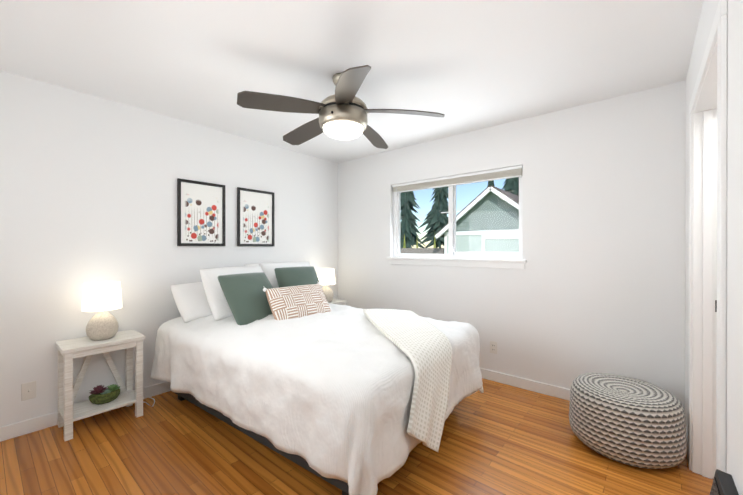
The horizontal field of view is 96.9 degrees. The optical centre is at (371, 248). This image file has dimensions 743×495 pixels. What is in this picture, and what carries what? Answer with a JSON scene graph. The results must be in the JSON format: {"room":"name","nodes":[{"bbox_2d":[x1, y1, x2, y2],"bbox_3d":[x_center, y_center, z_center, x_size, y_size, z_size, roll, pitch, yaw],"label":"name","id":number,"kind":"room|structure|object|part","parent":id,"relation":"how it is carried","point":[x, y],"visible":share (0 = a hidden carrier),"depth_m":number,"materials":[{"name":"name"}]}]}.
{"room":"bedroom","nodes":[
{"label":"bedroom","id":0,"kind":"room"},
{"bbox_2d":[0,70,337,426],"bbox_3d":[-1.711,0.043,3.126,0.164,2.440,4.030,0,0,40],"label":"wall","id":1,"kind":"structure","parent":0,"point":[88,188],"depth_m":2.65,"materials":[{"name":"white paint"}]},
{"bbox_2d":[21,381,35,400],"bbox_3d":[-2.354,0.975,2.264,0.011,0.116,0.072,0,0,40],"label":"outlet plate","id":2,"kind":"object","parent":1,"relation":"attached to","point":[28,390],"visible":1,"depth_m":2.26,"materials":[{"name":"white plastic"}]},
{"bbox_2d":[0,381,170,441],"bbox_3d":[-1.660,1.215,3.086,0.018,0.095,3.750,0,0,40],"label":"baseboard","id":3,"kind":"structure","parent":1,"relation":"attached to","point":[17,429],"depth_m":2.30,"materials":[{"name":"white"}]},
{"bbox_3d":[-1.608,-0.332,3.136,0.022,0.610,0.435,0,0,40],"label":"picture","id":4,"kind":"part","parent":1,"relation":"part of"},
{"bbox_3d":[-1.245,-0.334,3.569,0.022,0.610,0.435,0,0,40],"label":"picture","id":5,"kind":"part","parent":1,"relation":"part of"},
{"bbox_2d":[0,0,702,162],"bbox_3d":[-0.013,-1.234,1.695,4.600,0.120,4.030,0,0,40],"label":"ceiling","id":6,"kind":"structure","parent":0,"point":[464,66],"depth_m":2.00,"materials":[{"name":"white paint"}]},
{"bbox_2d":[237,65,444,148],"bbox_3d":[-0.227,-0.970,2.300,1.278,0.409,1.322,0,0,40],"label":"fan","id":7,"kind":"object","parent":6,"relation":"hanging from","point":[343,111],"visible":1,"depth_m":2.13,"materials":[{"name":"grey metal"}]},
{"bbox_2d":[0,378,712,494],"bbox_3d":[-0.013,1.327,1.702,4.600,0.120,4.030,0,0,40],"label":"floor","id":8,"kind":"structure","parent":0,"point":[497,438],"depth_m":1.96,"materials":[{"name":"brown wood"}]},
{"bbox_2d":[55,329,144,440],"bbox_3d":[-1.986,0.962,2.425,0.316,0.605,0.464,0,0,40],"label":"nightstand","id":9,"kind":"object","parent":8,"relation":"on","point":[69,411],"visible":1,"depth_m":2.38,"materials":[{"name":"white wood"}]},
{"bbox_2d":[82,281,121,339],"bbox_3d":[-1.982,0.454,2.427,0.232,0.410,0.232,0,0,40],"label":"lamp","id":10,"kind":"object","parent":9,"relation":"on","point":[102,298],"visible":1,"depth_m":2.36,"materials":[{"name":"fabric"}]},
{"bbox_3d":[-1.982,0.345,2.426,0.232,0.192,0.232,0,0,40],"label":"lamp shade","id":11,"kind":"part","parent":10,"relation":"part of","materials":[{"name":"white fabric"}]},
{"bbox_2d":[89,384,119,404],"bbox_3d":[-1.979,1.069,2.445,0.133,0.130,0.194,0,0,40],"label":"plants","id":12,"kind":"object","parent":9,"relation":"in","point":[100,394],"visible":1,"depth_m":2.41,"materials":[{"name":"green plant"}]},
{"bbox_2d":[150,262,483,494],"bbox_3d":[-0.410,0.702,2.630,2.247,1.123,1.656,0,0,36],"label":"bed","id":13,"kind":"object","parent":8,"relation":"on","point":[286,360],"visible":1,"depth_m":1.93,"materials":[{"name":"white fabric"}]},
{"bbox_2d":[170,282,211,322],"bbox_3d":[-1.395,0.440,2.914,0.152,0.361,0.627,-45,-23,25],"label":"pillow","id":14,"kind":"object","parent":13,"relation":"on","point":[191,300],"depth_m":2.70,"materials":[{"name":"white fabric"}]},
{"bbox_2d":[217,272,272,324],"bbox_3d":[-0.971,0.394,2.694,0.152,0.456,0.456,-40,-20,25],"label":"pillow","id":15,"kind":"object","parent":13,"relation":"on","point":[244,294],"depth_m":2.57,"materials":[{"name":"green fabric"}]},
{"bbox_2d":[244,263,260,265],"bbox_3d":[-1.035,0.363,3.503,0.161,0.437,0.646,-15,-9,37],"label":"pillow","id":16,"kind":"object","parent":13,"relation":"on","point":[257,264],"depth_m":3.32,"materials":[{"name":"white fabric"}]},
{"bbox_2d":[274,266,320,286],"bbox_3d":[-0.686,0.380,3.213,0.456,0.456,0.152,0,-30,-46],"label":"pillow","id":17,"kind":"object","parent":13,"relation":"on","point":[302,275],"depth_m":3.17,"materials":[{"name":"green fabric"}]},
{"bbox_2d":[363,309,451,451],"bbox_3d":[0.160,0.803,2.303,0.940,0.600,1.135,0,0,36],"label":"throw","id":18,"kind":"object","parent":13,"relation":"on","point":[417,350],"depth_m":1.85,"materials":[{"name":"white fabric"}]},
{"bbox_2d":[328,299,346,304],"bbox_3d":[-0.583,0.958,4.094,0.316,0.605,0.464,0,0,40],"label":"nightstand","id":19,"kind":"object","parent":8,"relation":"on","point":[338,302],"visible":0.1,"depth_m":4.11,"materials":[{"name":"white wood"}]},
{"bbox_2d":[317,268,334,301],"bbox_3d":[-0.565,0.449,4.090,0.232,0.410,0.232,0,0,40],"label":"lamp","id":20,"kind":"object","parent":19,"relation":"on","point":[326,277],"visible":0.85,"depth_m":4.01,"materials":[{"name":"ceramic"}]},
{"bbox_3d":[-0.565,0.340,4.090,0.232,0.192,0.232,0,0,40],"label":"lamp shade","id":21,"kind":"part","parent":20,"relation":"part of","materials":[{"name":"white fabric"}]},
{"bbox_2d":[569,373,686,468],"bbox_3d":[1.614,1.073,2.114,0.594,0.385,0.592,0,0,20],"label":"pouf","id":22,"kind":"object","parent":8,"relation":"on","point":[630,421],"visible":0.98,"depth_m":1.91,"materials":[{"name":"grey fabric"}]},
{"bbox_2d":[710,469,738,494],"bbox_3d":[0.825,0.981,0.821,0.185,0.582,0.660,0,0,40],"label":"screen","id":23,"kind":"object","parent":8,"relation":"on","point":[723,483],"visible":0.96,"depth_m":0.98,"materials":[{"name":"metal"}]},
{"bbox_2d":[338,80,685,409],"bbox_3d":[1.292,0.043,3.143,4.460,2.440,0.140,0,0,40],"label":"wall","id":24,"kind":"structure","parent":0,"point":[596,284],"depth_m":2.76,"materials":[{"name":"white paint"}]},
{"bbox_2d":[387,169,526,268],"bbox_3d":[0.828,-0.293,3.499,1.560,0.950,0.160,0,0,40],"label":"window","id":25,"kind":"structure","parent":24,"relation":"in","point":[452,251],"depth_m":3.49,"materials":[{"name":"white plastic"}]},
{"bbox_2d":[392,165,522,222],"bbox_3d":[0.822,-0.537,3.491,1.466,0.458,0.037,0,0,40],"label":"window blind","id":26,"kind":"object","parent":25,"relation":"attached to","point":[495,174],"visible":0.94,"depth_m":3.40,"materials":[{"name":"white plastic"}]},
{"bbox_2d":[490,341,496,353],"bbox_3d":[1.168,0.943,3.153,0.072,0.116,0.008,0,0,40],"label":"outlet","id":27,"kind":"object","parent":24,"relation":"attached to","point":[493,346],"visible":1,"depth_m":3.15,"materials":[{"name":"white plastic"}]},
{"bbox_2d":[480,368,569,400],"bbox_3d":[0.870,1.214,3.398,3.430,0.095,0.018,0,0,40],"label":"baseboard","id":28,"kind":"structure","parent":24,"relation":"attached to","point":[539,387],"depth_m":2.95,"materials":[{"name":"white"}]},
{"bbox_2d":[685,0,742,494],"bbox_3d":[0.984,0.049,0.770,0.120,2.440,3.890,0,0,40],"label":"wall","id":29,"kind":"structure","parent":0,"point":[734,425],"depth_m":1.01,"materials":[{"name":"white paint"}]},
{"bbox_2d":[686,425,687,457],"bbox_3d":[2.019,1.218,2.111,0.014,0.095,0.450,0,0,40],"label":"baseboard","id":30,"kind":"structure","parent":29,"relation":"attached to","point":[686,425],"depth_m":2.04,"materials":[{"name":"white"}]},
{"bbox_2d":[688,0,727,478],"bbox_3d":[1.561,0.213,1.468,0.140,2.108,1.108,0,0,40],"label":"trim","id":31,"kind":"structure","parent":29,"relation":"attached to","point":[707,341],"depth_m":1.81,"materials":[{"name":"white"}]},
{"label":"outside","id":32,"kind":"structure","parent":0,"visible":0},
{"bbox_3d":[25.521,1.773,74.321,170.000,0.200,139.700,0,0,40],"label":"lawn","id":33,"kind":"structure","parent":32,"visible":0},
{"bbox_2d":[401,191,424,247],"bbox_3d":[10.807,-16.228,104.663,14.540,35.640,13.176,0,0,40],"label":"tree","id":34,"kind":"object","parent":33,"relation":"on","point":[412,220],"depth_m":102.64,"materials":[{"name":"green plant"}]},
{"bbox_2d":[401,248,443,257],"bbox_3d":[-9.052,0.858,29.441,34.790,1.870,0.100,0,0,40],"label":"fence","id":35,"kind":"object","parent":33,"relation":"on","point":[425,250],"depth_m":19.23,"materials":[{"name":"grey wood"}]},
{"bbox_2d":[418,186,447,247],"bbox_3d":[19.097,-15.115,92.165,11.713,33.480,11.581,0,0,40],"label":"tree","id":36,"kind":"object","parent":33,"relation":"on","point":[440,204],"depth_m":91.11,"materials":[{"name":"green plant"}]},
{"bbox_2d":[435,185,518,259],"bbox_3d":[8.080,-0.623,18.668,6.032,4.889,7.350,0,0,40],"label":"house","id":37,"kind":"structure","parent":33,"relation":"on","point":[486,218],"depth_m":16.23,"materials":[{"name":"grey"}]},
{"bbox_2d":[487,180,494,186],"bbox_3d":[35.831,-12.664,98.826,9.528,28.542,9.652,0,0,40],"label":"tree","id":38,"kind":"object","parent":33,"relation":"on","point":[490,183],"depth_m":97.99,"materials":[{"name":"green plant"}]},
{"bbox_2d":[502,177,518,195],"bbox_3d":[34.046,-13.998,78.150,9.957,31.320,10.494,0,0,40],"label":"tree","id":39,"kind":"object","parent":33,"relation":"on","point":[513,183],"depth_m":76.66,"materials":[{"name":"green plant"}]}
]}

